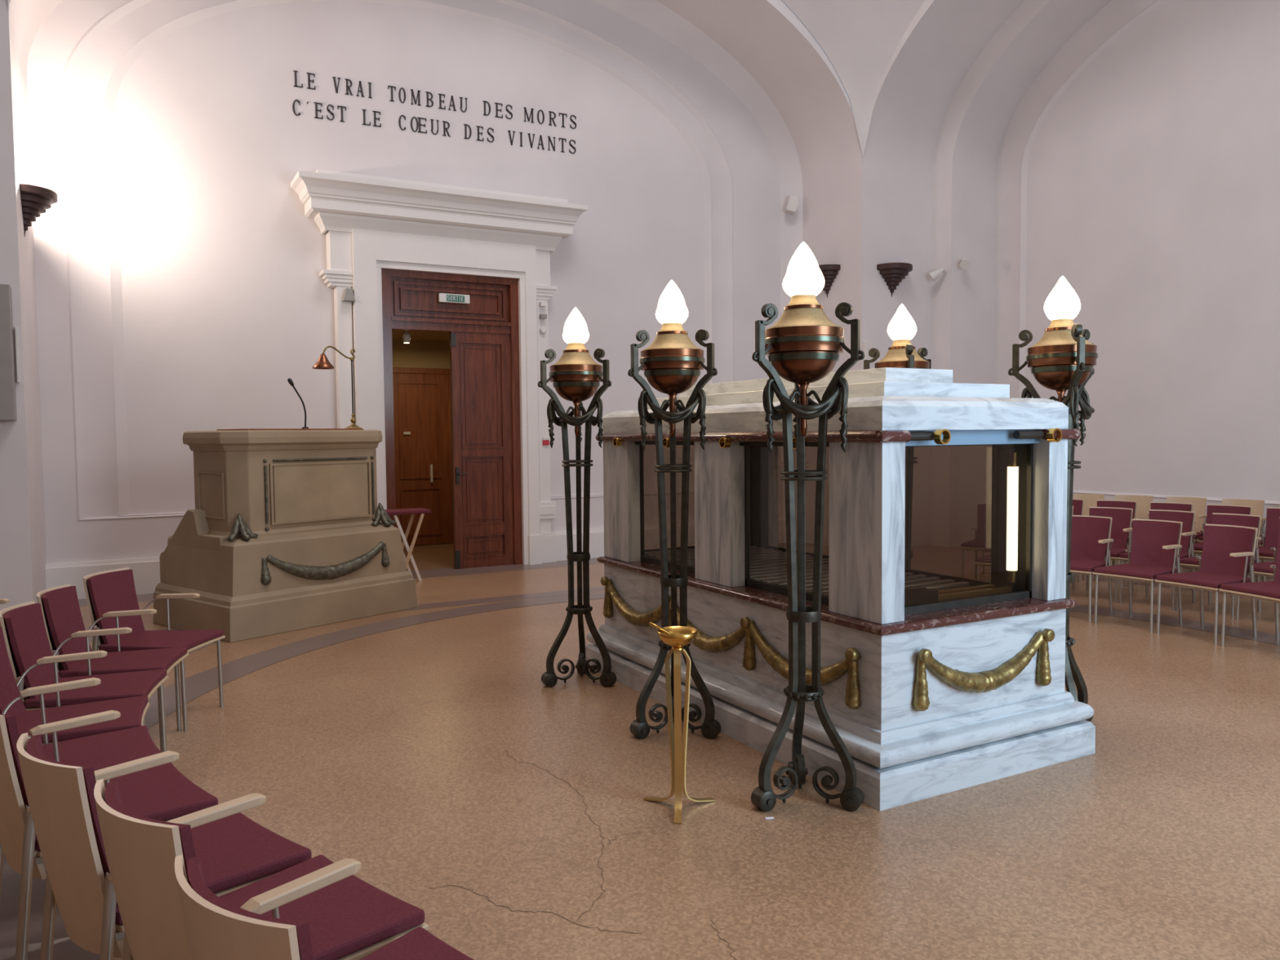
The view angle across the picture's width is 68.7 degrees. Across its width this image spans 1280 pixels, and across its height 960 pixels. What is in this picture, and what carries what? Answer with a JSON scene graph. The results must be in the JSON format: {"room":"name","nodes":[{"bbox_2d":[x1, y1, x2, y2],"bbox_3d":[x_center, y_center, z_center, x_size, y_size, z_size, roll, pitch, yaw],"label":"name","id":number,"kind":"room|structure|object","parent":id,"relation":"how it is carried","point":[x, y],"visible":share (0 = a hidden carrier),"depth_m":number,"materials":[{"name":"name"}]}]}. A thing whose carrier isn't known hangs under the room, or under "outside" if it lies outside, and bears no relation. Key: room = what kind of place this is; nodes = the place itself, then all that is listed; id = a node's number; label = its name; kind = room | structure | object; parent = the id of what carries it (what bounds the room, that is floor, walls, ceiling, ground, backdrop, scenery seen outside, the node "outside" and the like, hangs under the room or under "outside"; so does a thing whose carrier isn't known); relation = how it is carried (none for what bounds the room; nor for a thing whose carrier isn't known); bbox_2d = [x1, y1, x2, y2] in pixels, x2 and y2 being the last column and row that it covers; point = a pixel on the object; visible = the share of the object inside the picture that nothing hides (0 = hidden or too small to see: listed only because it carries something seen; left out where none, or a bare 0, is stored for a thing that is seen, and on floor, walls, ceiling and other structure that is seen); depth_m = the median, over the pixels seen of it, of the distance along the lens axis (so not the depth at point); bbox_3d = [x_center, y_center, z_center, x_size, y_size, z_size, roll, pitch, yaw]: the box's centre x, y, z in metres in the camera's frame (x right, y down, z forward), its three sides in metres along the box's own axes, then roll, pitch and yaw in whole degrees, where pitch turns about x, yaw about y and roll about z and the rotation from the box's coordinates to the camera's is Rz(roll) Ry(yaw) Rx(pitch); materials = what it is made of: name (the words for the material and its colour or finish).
{"room":"crematorium ceremony hall","nodes":[
{"label":"crematorium ceremony hall","id":0,"kind":"room"},
{"bbox_2d":[0,0,32,610],"bbox_3d":[-3.586,-2.289,3.436,1.370,7.500,9.350,-2,3,-29],"label":"wall","id":1,"kind":"structure","parent":0,"point":[15,566],"depth_m":7.91,"materials":[{"name":"paint"}]},
{"bbox_2d":[0,284,17,420],"bbox_3d":[-5.370,-1.053,7.752,0.300,1.120,0.168,-2,3,-29],"label":"wall panel","id":2,"kind":"object","parent":1,"relation":"attached to","point":[7,380],"visible":1,"depth_m":7.74,"materials":[{"name":"white paint"}]},
{"bbox_2d":[14,326,20,382],"bbox_3d":[-5.245,-1.056,7.890,0.022,0.470,0.030,-2,3,-29],"label":"strip","id":3,"kind":"object","parent":1,"relation":"attached to","point":[16,333],"visible":1,"depth_m":7.88,"materials":[{"name":"white plastic"}]},
{"bbox_2d":[342,288,355,302],"bbox_3d":[-3.240,-2.056,10.407,0.128,0.140,0.119,-2,3,-29],"label":"wall speaker","id":4,"kind":"object","parent":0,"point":[348,296],"visible":1,"depth_m":10.37,"materials":[{"name":"grey metal"}]},
{"bbox_2d":[78,489,694,520],"bbox_3d":[-2.165,0.262,11.316,7.960,0.040,0.064,-2,3,-29],"label":"molding","id":5,"kind":"structure","parent":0,"point":[553,497],"depth_m":9.77,"materials":[{"name":"paint"}]},
{"bbox_2d":[115,0,704,514],"bbox_3d":[-2.199,-2.631,11.206,7.040,5.750,0.001,-2,3,-29],"label":"wall","id":6,"kind":"structure","parent":0,"point":[226,300],"depth_m":10.41,"materials":[{"name":"paint"}]},
{"bbox_2d":[292,99,576,153],"bbox_3d":[-2.310,-4.156,11.073,3.410,0.206,0.016,-2,3,-29],"label":"lettering","id":7,"kind":"object","parent":6,"relation":"attached to","point":[418,124],"depth_m":11.06,"materials":[{"name":"grey paint"}]},
{"bbox_2d":[293,70,576,128],"bbox_3d":[-2.301,-4.467,11.064,3.408,0.204,0.016,-2,3,-29],"label":"lettering","id":8,"kind":"object","parent":6,"relation":"attached to","point":[348,88],"depth_m":11.02,"materials":[{"name":"grey paint"}]},
{"bbox_2d":[290,168,587,563],"bbox_3d":[-2.222,-1.171,10.961,3.350,4.500,0.580,-2,3,-29],"label":"door frame","id":9,"kind":"structure","parent":6,"relation":"attached to","point":[336,201],"depth_m":10.62,"materials":[{"name":"paint"}]},
{"bbox_2d":[351,228,542,564],"bbox_3d":[-2.267,-0.877,11.092,2.200,3.900,0.290,-2,3,-29],"label":"door surround","id":10,"kind":"object","parent":6,"relation":"attached to","point":[373,251],"visible":0.68,"depth_m":10.84,"materials":[{"name":"paint"}]},
{"bbox_2d":[381,268,522,568],"bbox_3d":[-2.227,-0.680,11.147,1.670,3.500,0.209,-2,3,-29],"label":"door","id":11,"kind":"structure","parent":10,"relation":"attached to","point":[484,332],"depth_m":11.28,"materials":[{"name":"brown wood"}]},
{"bbox_2d":[438,293,470,303],"bbox_3d":[-2.192,-2.143,11.058,0.370,0.104,0.055,-2,3,-29],"label":"exit sign","id":12,"kind":"object","parent":11,"relation":"attached to","point":[442,297],"visible":1,"depth_m":11.03,"materials":[{"name":"white plastic"}]},
{"bbox_2d":[44,488,781,563],"bbox_3d":[-1.912,0.664,11.453,9.050,0.780,0.001,-2,3,-29],"label":"wall","id":13,"kind":"structure","parent":0,"point":[71,541],"depth_m":9.63,"materials":[{"name":"paint"}]},
{"bbox_2d":[45,516,786,599],"bbox_3d":[-1.786,0.866,11.486,9.330,0.370,0.080,-2,3,-29],"label":"baseboard","id":14,"kind":"structure","parent":13,"relation":"attached to","point":[146,571],"depth_m":9.64,"materials":[{"name":"paint"}]},
{"bbox_2d":[391,329,450,546],"bbox_3d":[-2.421,-0.491,12.635,3.250,2.980,2.510,-2,3,-29],"label":"wall","id":15,"kind":"structure","parent":0,"point":[425,349],"depth_m":13.54,"materials":[{"name":"paint"}]},
{"bbox_2d":[392,367,453,545],"bbox_3d":[-2.844,-0.345,13.800,1.760,2.580,0.075,-2,3,-29],"label":"door","id":16,"kind":"structure","parent":15,"relation":"in","point":[422,417],"depth_m":13.63,"materials":[{"name":"brown wood"}]},
{"bbox_2d":[403,542,453,571],"bbox_3d":[-2.385,0.997,12.669,3.250,0.001,2.600,-2,3,-29],"label":"floor","id":17,"kind":"structure","parent":0,"point":[426,557],"depth_m":12.43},
{"bbox_2d":[8,0,862,603],"bbox_3d":[-1.496,-2.668,10.723,9.330,7.500,1.420,-2,3,-29],"label":"wall","id":18,"kind":"structure","parent":0,"point":[806,119],"depth_m":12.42,"materials":[{"name":"paint"}]},
{"bbox_2d":[19,183,57,236],"bbox_3d":[-5.437,-2.404,8.495,0.272,0.415,0.536,-2,3,-29],"label":"wall sconce","id":19,"kind":"object","parent":18,"relation":"attached to","point":[35,200],"visible":1,"depth_m":8.36,"materials":[{"name":"brown metal"}]},
{"bbox_2d":[8,0,862,159],"bbox_3d":[-1.179,-5.298,9.971,9.330,2.661,0.001,-2,3,-29],"label":"trim","id":20,"kind":"structure","parent":18,"relation":"attached to","point":[780,5],"depth_m":11.76,"materials":[{"name":"paint"}]},
{"bbox_2d":[784,195,798,214],"bbox_3d":[2.147,-3.903,13.312,0.178,0.237,0.210,-1,3,-4],"label":"camera","id":21,"kind":"object","parent":18,"relation":"attached to","point":[792,205],"visible":1,"depth_m":13.21,"materials":[{"name":"white plastic"}]},
{"bbox_2d":[818,264,840,297],"bbox_3d":[2.480,-2.726,12.900,0.272,0.415,0.536,-2,3,-29],"label":"wall sconce","id":22,"kind":"object","parent":18,"relation":"attached to","point":[829,272],"visible":0.52,"depth_m":12.76,"materials":[{"name":"brown metal"}]},
{"bbox_2d":[862,342,871,369],"bbox_3d":[3.014,-1.598,12.414,0.110,0.450,0.050,-2,3,-29],"label":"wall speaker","id":23,"kind":"object","parent":18,"relation":"attached to","point":[867,346],"visible":0.54,"depth_m":12.38,"materials":[{"name":"white plastic"}]},
{"bbox_2d":[7,0,924,156],"bbox_3d":[1.075,-5.160,5.877,9.330,2.536,9.330,-2,3,-29],"label":"ceiling","id":24,"kind":"structure","parent":0,"point":[860,38],"depth_m":11.71,"materials":[{"name":"paint"}]},
{"bbox_2d":[78,542,916,642],"bbox_3d":[-1.239,1.093,10.506,9.330,0.001,2.500,-2,3,-29],"label":"floor","id":25,"kind":"structure","parent":0,"point":[428,573],"depth_m":10.64,"materials":[{"name":"stone"}]},
{"bbox_2d":[384,507,431,581],"bbox_3d":[-2.616,0.724,10.358,0.540,0.790,0.356,-2,3,-32],"label":"folding stool","id":26,"kind":"object","parent":25,"relation":"on","point":[414,511],"visible":0.63,"depth_m":10.26,"materials":[{"name":"red fabric"}]},
{"bbox_2d":[0,545,1279,959],"bbox_3d":[1.475,1.270,6.439,13.300,0.001,12.350,-2,3,-29],"label":"floor","id":27,"kind":"structure","parent":0,"point":[384,751],"depth_m":3.97,"materials":[{"name":"stone"}]},
{"bbox_2d":[0,626,149,744],"bbox_3d":[-2.372,1.017,3.839,0.620,0.836,0.510,-2,3,-25],"label":"chair","id":28,"kind":"object","parent":27,"relation":"on","point":[132,710],"visible":0.61,"depth_m":3.88,"materials":[{"name":"red fabric"}]},
{"bbox_2d":[1,677,161,770],"bbox_3d":[-2.081,1.038,3.374,0.620,0.836,0.510,-3,3,-36],"label":"chair","id":29,"kind":"object","parent":27,"relation":"on","point":[100,751],"visible":0.48,"depth_m":3.48,"materials":[{"name":"red fabric"}]},
{"bbox_2d":[0,601,168,752],"bbox_3d":[-2.575,0.995,4.342,0.620,0.836,0.510,-1,3,-16],"label":"chair","id":30,"kind":"object","parent":27,"relation":"on","point":[24,633],"visible":0.66,"depth_m":4.32,"materials":[{"name":"red fabric"}]},
{"bbox_2d":[0,710,217,959],"bbox_3d":[-1.728,1.056,2.943,0.620,0.836,0.510,-3,4,-43],"label":"chair","id":31,"kind":"object","parent":27,"relation":"on","point":[162,793],"visible":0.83,"depth_m":2.73,"materials":[{"name":"brown wood"}]},
{"bbox_2d":[36,584,188,751],"bbox_3d":[-2.723,0.971,4.839,0.620,0.836,0.510,-1,3,-13],"label":"chair","id":32,"kind":"object","parent":27,"relation":"on","point":[60,605],"visible":0.75,"depth_m":4.82,"materials":[{"name":"red fabric"}]},
{"bbox_2d":[82,567,225,730],"bbox_3d":[-2.796,0.946,5.371,0.620,0.836,0.510,0,3,4],"label":"chair","id":33,"kind":"object","parent":27,"relation":"on","point":[111,590],"visible":0.77,"depth_m":5.37,"materials":[{"name":"red fabric"}]},
{"bbox_2d":[16,733,311,959],"bbox_3d":[-1.296,1.072,2.530,0.510,0.836,0.620,2,4,41],"label":"chair","id":34,"kind":"object","parent":27,"relation":"on","point":[235,851],"visible":0.78,"depth_m":2.29,"materials":[{"name":"brown wood"}]},
{"bbox_2d":[93,778,428,959],"bbox_3d":[-0.905,1.085,2.193,0.510,0.836,0.620,2,4,41],"label":"chair","id":35,"kind":"object","parent":27,"relation":"on","point":[349,917],"visible":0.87,"depth_m":2.06,"materials":[{"name":"brown wood"}]},
{"bbox_2d":[153,428,417,642],"bbox_3d":[-3.178,0.380,8.399,1.360,1.672,1.820,2,4,38],"label":"lectern","id":36,"kind":"object","parent":27,"relation":"on","point":[285,531],"visible":1,"depth_m":7.88,"materials":[{"name":"beige stone"}]},
{"bbox_2d":[311,346,364,430],"bbox_3d":[-2.804,-0.851,8.699,0.196,0.778,0.498,2,4,38],"label":"reading lamp","id":37,"kind":"object","parent":36,"relation":"on","point":[322,362],"visible":0.95,"depth_m":8.69,"materials":[{"name":"brown metal"}]},
{"bbox_2d":[174,854,474,959],"bbox_3d":[-0.539,1.100,1.811,0.510,0.836,0.620,2,4,40],"label":"chair","id":38,"kind":"object","parent":27,"relation":"on","point":[216,929],"visible":1,"depth_m":1.57,"materials":[{"name":"brown wood"}]},
{"bbox_2d":[537,307,616,687],"bbox_3d":[-0.434,0.106,5.981,0.438,2.406,0.480,-2,3,-33],"label":"torchere","id":39,"kind":"object","parent":27,"relation":"on","point":[575,376],"visible":1,"depth_m":5.94,"materials":[{"name":"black metal"}]},
{"bbox_2d":[546,398,554,448],"bbox_3d":[-0.563,-0.359,5.906,0.050,0.316,0.046,0,3,1],"label":"drapery","id":40,"kind":"object","parent":39,"relation":"hanging from","point":[550,407],"depth_m":5.90,"materials":[{"name":"black metal"}]},
{"bbox_2d":[551,404,573,426],"bbox_3d":[-0.504,-0.425,6.046,0.090,0.159,0.306,1,3,31],"label":"drapery","id":41,"kind":"object","parent":39,"relation":"hanging from","point":[557,421],"depth_m":5.94,"materials":[{"name":"black metal"}]},
{"bbox_2d":[551,401,597,426],"bbox_3d":[-0.406,-0.417,5.869,0.306,0.159,0.090,0,3,1],"label":"drapery","id":42,"kind":"object","parent":39,"relation":"hanging from","point":[557,406],"depth_m":5.87,"materials":[{"name":"black metal"}]},
{"bbox_2d":[549,364,602,401],"bbox_3d":[-0.406,-0.613,5.976,0.345,0.229,0.345,-2,3,-29],"label":"bowl","id":43,"kind":"object","parent":39,"relation":"on","point":[573,382],"depth_m":5.86,"materials":[{"name":"orange metal"}]},
{"bbox_2d":[580,404,597,426],"bbox_3d":[-0.302,-0.426,6.042,0.090,0.159,0.306,-2,3,-29],"label":"drapery","id":44,"kind":"object","parent":39,"relation":"hanging from","point":[593,421],"depth_m":5.94,"materials":[{"name":"black metal"}]},
{"bbox_2d":[595,397,603,448],"bbox_3d":[-0.255,-0.361,5.895,0.043,0.317,0.057,1,3,35],"label":"drapery","id":45,"kind":"object","parent":39,"relation":"hanging from","point":[598,401],"depth_m":5.88,"materials":[{"name":"black metal"}]},
{"bbox_2d":[428,750,736,959],"bbox_3d":[-0.434,1.424,3.662,0.884,0.001,2.169,-2,3,-29],"label":"crack","id":46,"kind":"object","parent":27,"relation":"on","point":[505,750],"depth_m":3.27,"materials":[{"name":"brown"}]},
{"bbox_2d":[627,280,720,738],"bbox_3d":[0.133,0.150,4.976,0.438,2.406,0.480,-2,3,-25],"label":"torchere","id":47,"kind":"object","parent":27,"relation":"on","point":[672,364],"visible":0.86,"depth_m":4.91,"materials":[{"name":"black metal"}]},
{"bbox_2d":[637,389,647,449],"bbox_3d":[0.014,-0.314,4.884,0.050,0.316,0.046,0,3,1],"label":"drapery","id":48,"kind":"object","parent":47,"relation":"hanging from","point":[642,400],"depth_m":4.87,"materials":[{"name":"black metal"}]},
{"bbox_2d":[643,396,669,423],"bbox_3d":[0.073,-0.380,5.024,0.090,0.159,0.306,1,3,31],"label":"drapery","id":49,"kind":"object","parent":47,"relation":"hanging from","point":[651,418],"depth_m":4.91,"materials":[{"name":"black metal"}]},
{"bbox_2d":[644,393,700,423],"bbox_3d":[0.171,-0.372,4.846,0.306,0.159,0.090,0,3,1],"label":"drapery","id":50,"kind":"object","parent":47,"relation":"hanging from","point":[672,417],"depth_m":4.85,"materials":[{"name":"black metal"}]},
{"bbox_2d":[640,348,705,394],"bbox_3d":[0.171,-0.568,4.954,0.345,0.229,0.345,-2,3,-29],"label":"bowl","id":51,"kind":"object","parent":47,"relation":"on","point":[668,371],"depth_m":4.84,"materials":[{"name":"orange metal"}]},
{"bbox_2d":[675,398,700,423],"bbox_3d":[0.275,-0.381,5.019,0.090,0.159,0.306,-2,3,-29],"label":"drapery","id":52,"kind":"object","parent":47,"relation":"hanging from","point":[694,416],"depth_m":4.92,"materials":[{"name":"black metal"}]},
{"bbox_2d":[697,389,706,449],"bbox_3d":[0.323,-0.316,4.872,0.043,0.317,0.057,1,3,35],"label":"drapery","id":53,"kind":"object","parent":47,"relation":"hanging from","point":[701,397],"depth_m":4.86,"materials":[{"name":"black metal"}]},
{"bbox_2d":[643,646,715,823],"bbox_3d":[0.190,1.051,4.012,0.279,0.698,0.313,-2,3,-29],"label":"stand","id":54,"kind":"object","parent":27,"relation":"on","point":[677,753],"visible":0.98,"depth_m":3.99,"materials":[{"name":"gold metal"}]},
{"bbox_2d":[648,622,697,646],"bbox_3d":[0.146,0.651,3.966,0.203,0.106,0.174,-2,3,-29],"label":"bowl","id":55,"kind":"object","parent":54,"relation":"on","point":[681,636],"depth_m":3.93,"materials":[{"name":"gold metal"}]},
{"bbox_2d":[751,241,864,811],"bbox_3d":[0.659,0.193,4.017,0.438,2.406,0.480,-2,3,-25],"label":"torchere","id":56,"kind":"object","parent":27,"relation":"on","point":[804,346],"visible":1,"depth_m":3.96,"materials":[{"name":"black metal"}]},
{"bbox_2d":[762,377,774,453],"bbox_3d":[0.540,-0.272,3.924,0.050,0.316,0.046,0,3,1],"label":"drapery","id":57,"kind":"object","parent":56,"relation":"hanging from","point":[769,388],"depth_m":3.91,"materials":[{"name":"black metal"}]},
{"bbox_2d":[770,386,795,420],"bbox_3d":[0.599,-0.337,4.064,0.090,0.159,0.306,1,3,31],"label":"drapery","id":58,"kind":"object","parent":56,"relation":"hanging from","point":[778,412],"depth_m":3.95,"materials":[{"name":"black metal"}]},
{"bbox_2d":[792,395,796,451],"bbox_3d":[0.708,-0.285,4.183,0.056,0.317,0.045,0,3,1],"label":"drapery","id":59,"kind":"object","parent":56,"relation":"hanging from","point":[794,420],"depth_m":4.18,"materials":[{"name":"black metal"}]},
{"bbox_2d":[764,325,844,383],"bbox_3d":[0.698,-0.525,3.994,0.345,0.229,0.345,-2,3,-29],"label":"bowl","id":60,"kind":"object","parent":56,"relation":"on","point":[797,354],"depth_m":3.88,"materials":[{"name":"orange metal"}]},
{"bbox_2d":[770,382,841,419],"bbox_3d":[0.697,-0.330,3.887,0.306,0.159,0.090,0,3,1],"label":"drapery","id":61,"kind":"object","parent":56,"relation":"hanging from","point":[833,390],"depth_m":3.89,"materials":[{"name":"black metal"}]},
{"bbox_2d":[807,387,842,419],"bbox_3d":[0.802,-0.339,4.060,0.090,0.159,0.306,-2,3,-29],"label":"drapery","id":62,"kind":"object","parent":56,"relation":"hanging from","point":[837,406],"depth_m":3.96,"materials":[{"name":"black metal"}]},
{"bbox_2d":[837,377,848,452],"bbox_3d":[0.849,-0.273,3.913,0.043,0.317,0.057,1,3,35],"label":"drapery","id":63,"kind":"object","parent":56,"relation":"hanging from","point":[842,384],"depth_m":3.90,"materials":[{"name":"black metal"}]},
{"bbox_2d":[585,367,1095,810],"bbox_3d":[0.930,0.366,5.503,1.414,1.908,2.876,-2,3,-29],"label":"catafalque","id":64,"kind":"object","parent":27,"relation":"on","point":[932,684],"visible":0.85,"depth_m":4.53,"materials":[{"name":"white stone"}]},
{"bbox_2d":[863,303,931,568],"bbox_3d":[1.681,0.088,5.946,0.480,2.406,0.438,-1,3,-3],"label":"torchere","id":65,"kind":"object","parent":27,"relation":"on","point":[902,327],"visible":0.25,"depth_m":5.90,"materials":[{"name":"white glass"}]},
{"bbox_2d":[874,360,929,368],"bbox_3d":[1.665,-0.631,5.957,0.345,0.229,0.345,-2,3,-29],"label":"bowl","id":66,"kind":"object","parent":65,"relation":"on","point":[897,364],"depth_m":5.81,"materials":[{"name":"orange metal"}]},
{"bbox_2d":[960,502,991,579],"bbox_3d":[3.622,0.675,9.610,0.510,0.836,0.620,1,3,32],"label":"chair","id":67,"kind":"object","parent":27,"relation":"on","point":[982,541],"visible":0.39,"depth_m":9.83,"materials":[{"name":"brown wood"}]},
{"bbox_2d":[974,554,991,580],"bbox_3d":[3.388,0.734,8.471,0.510,0.836,0.620,2,4,38],"label":"chair","id":68,"kind":"object","parent":27,"relation":"on","point":[984,561],"visible":0.06,"depth_m":8.37,"materials":[{"name":"brown wood"}]},
{"bbox_2d":[1008,275,1097,721],"bbox_3d":[2.197,0.129,5.010,0.438,2.406,0.480,1,3,35],"label":"torchere","id":69,"kind":"object","parent":27,"relation":"on","point":[1064,359],"visible":0.67,"depth_m":4.87,"materials":[{"name":"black metal"}]},
{"bbox_2d":[1025,391,1071,405],"bbox_3d":[2.124,-0.393,4.895,0.090,0.159,0.306,-2,3,-29],"label":"drapery","id":70,"kind":"object","parent":69,"relation":"hanging from","point":[1028,394],"depth_m":4.99,"materials":[{"name":"black metal"}]},
{"bbox_2d":[1026,344,1097,390],"bbox_3d":[2.224,-0.586,4.941,0.345,0.229,0.345,-2,3,-29],"label":"bowl","id":71,"kind":"object","parent":69,"relation":"on","point":[1054,366],"depth_m":4.83,"materials":[{"name":"orange metal"}]},
{"bbox_2d":[1070,384,1080,446],"bbox_3d":[2.219,-0.329,4.778,0.057,0.317,0.043,0,3,5],"label":"drapery","id":72,"kind":"object","parent":69,"relation":"hanging from","point":[1075,397],"depth_m":4.76,"materials":[{"name":"black metal"}]},
{"bbox_2d":[1079,387,1089,445],"bbox_3d":[2.383,-0.343,5.034,0.045,0.317,0.056,-2,3,-29],"label":"drapery","id":73,"kind":"object","parent":69,"relation":"hanging from","point":[1083,393],"depth_m":5.03,"materials":[{"name":"black metal"}]},
{"bbox_2d":[1078,391,1094,419],"bbox_3d":[2.326,-0.395,4.890,0.090,0.159,0.306,1,3,31],"label":"drapery","id":74,"kind":"object","parent":69,"relation":"hanging from","point":[1086,411],"depth_m":4.85,"materials":[{"name":"black metal"}]},
{"bbox_2d":[1072,498,1084,582],"bbox_3d":[4.575,0.637,10.204,0.510,0.836,0.620,2,4,37],"label":"chair","id":75,"kind":"object","parent":27,"relation":"on","point":[1077,504],"visible":0.07,"depth_m":10.29,"materials":[{"name":"brown wood"}]},
{"bbox_2d":[1072,493,1104,515],"bbox_3d":[5.159,0.596,10.928,0.510,0.836,0.620,2,4,37],"label":"chair","id":76,"kind":"object","parent":27,"relation":"on","point":[1090,500],"visible":0.07,"depth_m":11.13,"materials":[{"name":"brown wood"}]},
{"bbox_2d":[1070,515,1113,622],"bbox_3d":[3.790,0.748,8.105,0.620,0.836,0.510,-3,4,-44],"label":"chair","id":77,"kind":"object","parent":27,"relation":"on","point":[1091,539],"visible":0.68,"depth_m":8.18,"materials":[{"name":"red fabric"}]},
{"bbox_2d":[1076,499,1139,586],"bbox_3d":[4.968,0.649,9.883,0.510,0.836,0.620,2,4,42],"label":"chair","id":78,"kind":"object","parent":27,"relation":"on","point":[1100,503],"visible":0.14,"depth_m":10.03,"materials":[{"name":"brown wood"}]},
{"bbox_2d":[1085,506,1133,603],"bbox_3d":[4.436,0.699,8.973,0.510,0.836,0.620,2,4,44],"label":"chair","id":79,"kind":"object","parent":27,"relation":"on","point":[1121,534],"visible":0.44,"depth_m":9.05,"materials":[{"name":"red fabric"}]},
{"bbox_2d":[1111,494,1153,565],"bbox_3d":[5.542,0.608,10.616,0.510,0.836,0.620,2,4,41],"label":"chair","id":80,"kind":"object","parent":27,"relation":"on","point":[1144,502],"visible":0.14,"depth_m":10.77,"materials":[{"name":"brown wood"}]},
{"bbox_2d":[1093,519,1182,632],"bbox_3d":[4.131,0.766,7.689,0.620,0.836,0.510,-3,3,-35],"label":"chair","id":81,"kind":"object","parent":27,"relation":"on","point":[1155,544],"visible":0.95,"depth_m":7.73,"materials":[{"name":"red fabric"}]},
{"bbox_2d":[1117,509,1196,610],"bbox_3d":[4.786,0.715,8.592,0.620,0.836,0.510,-3,4,-40],"label":"chair","id":82,"kind":"object","parent":27,"relation":"on","point":[1187,517],"visible":0.51,"depth_m":8.61,"materials":[{"name":"red fabric"}]},
{"bbox_2d":[1126,502,1195,591],"bbox_3d":[5.331,0.663,9.529,0.620,0.836,0.510,-3,4,-43],"label":"chair","id":83,"kind":"object","parent":27,"relation":"on","point":[1154,505],"visible":0.17,"depth_m":9.70,"materials":[{"name":"brown wood"}]},
{"bbox_2d":[1166,496,1206,556],"bbox_3d":[5.918,0.622,10.259,0.620,0.836,0.510,-3,4,-44],"label":"chair","id":84,"kind":"object","parent":27,"relation":"on","point":[1198,504],"visible":0.34,"depth_m":10.35,"materials":[{"name":"brown wood"}]},
{"bbox_2d":[1155,524,1257,644],"bbox_3d":[4.410,0.786,7.222,0.620,0.836,0.510,-2,3,-27],"label":"chair","id":85,"kind":"object","parent":27,"relation":"on","point":[1228,550],"visible":0.94,"depth_m":7.27,"materials":[{"name":"red fabric"}]},
{"bbox_2d":[1180,504,1252,598],"bbox_3d":[5.662,0.679,9.145,0.620,0.836,0.510,-3,4,-38],"label":"chair","id":86,"kind":"object","parent":27,"relation":"on","point":[1219,508],"visible":0.14,"depth_m":9.29,"materials":[{"name":"brown wood"}]},
{"bbox_2d":[1176,512,1261,618],"bbox_3d":[5.093,0.733,8.175,0.620,0.836,0.510,-2,3,-33],"label":"chair","id":87,"kind":"object","parent":27,"relation":"on","point":[1233,519],"visible":0.3,"depth_m":8.20,"materials":[{"name":"red fabric"}]},
{"bbox_2d":[1197,498,1266,579],"bbox_3d":[6.273,0.638,9.867,0.620,0.836,0.510,-3,4,-40],"label":"chair","id":88,"kind":"object","parent":27,"relation":"on","point":[1257,505],"visible":0.28,"depth_m":9.95,"materials":[{"name":"brown wood"}]},
{"bbox_2d":[1218,538,1279,646],"bbox_3d":[4.619,0.809,6.720,0.620,0.836,0.510,-1,3,-18],"label":"chair","id":89,"kind":"object","parent":27,"relation":"on","point":[1269,591],"visible":1,"depth_m":6.81,"materials":[{"name":"red fabric"}]},
{"bbox_2d":[1234,506,1279,599],"bbox_3d":[5.958,0.697,8.733,0.620,0.836,0.510,-2,3,-33],"label":"chair","id":90,"kind":"object","parent":27,"relation":"on","point":[1269,540],"visible":0.7,"depth_m":8.95,"materials":[{"name":"red fabric"}]},
{"bbox_2d":[1235,518,1279,619],"bbox_3d":[5.353,0.752,7.728,0.620,0.836,0.510,-2,3,-27],"label":"chair","id":91,"kind":"object","parent":27,"relation":"on","point":[1261,569],"visible":0.54,"depth_m":7.81,"materials":[{"name":"brown wood"}]},
{"bbox_2d":[862,0,1111,547],"bbox_3d":[6.115,-2.644,8.765,2.120,7.500,9.350,-2,3,-29],"label":"wall","id":92,"kind":"structure","parent":0,"point":[943,111],"depth_m":12.63,"materials":[{"name":"paint"}]},
{"bbox_2d":[876,262,912,297],"bbox_3d":[3.453,-2.665,12.488,0.536,0.415,0.272,-2,3,-29],"label":"wall sconce","id":93,"kind":"object","parent":92,"relation":"attached to","point":[893,273],"visible":1,"depth_m":12.43,"materials":[{"name":"brown metal"}]},
{"bbox_2d":[862,0,933,160],"bbox_3d":[5.162,-5.267,8.124,0.001,2.661,9.330,-2,3,-29],"label":"trim","id":94,"kind":"structure","parent":92,"relation":"attached to","point":[926,3],"depth_m":11.52,"materials":[{"name":"paint"}]},
{"bbox_2d":[993,0,1279,505],"bbox_3d":[7.042,-2.948,9.274,0.037,6.480,8.670,-2,3,-29],"label":"wall","id":95,"kind":"structure","parent":0,"point":[1117,16],"depth_m":12.66,"materials":[{"name":"paint"}]},
{"bbox_2d":[1025,0,1279,501],"bbox_3d":[7.058,-2.739,9.298,0.001,5.980,7.640,-2,3,-29],"label":"wall","id":96,"kind":"structure","parent":0,"point":[1153,177],"depth_m":10.87,"materials":[{"name":"paint"}]},
{"bbox_2d":[1072,493,1279,535],"bbox_3d":[7.071,0.678,9.450,0.001,0.780,8.670,-2,3,-29],"label":"wall","id":97,"kind":"structure","parent":0,"point":[1106,497],"depth_m":10.56,"materials":[{"name":"paint"}]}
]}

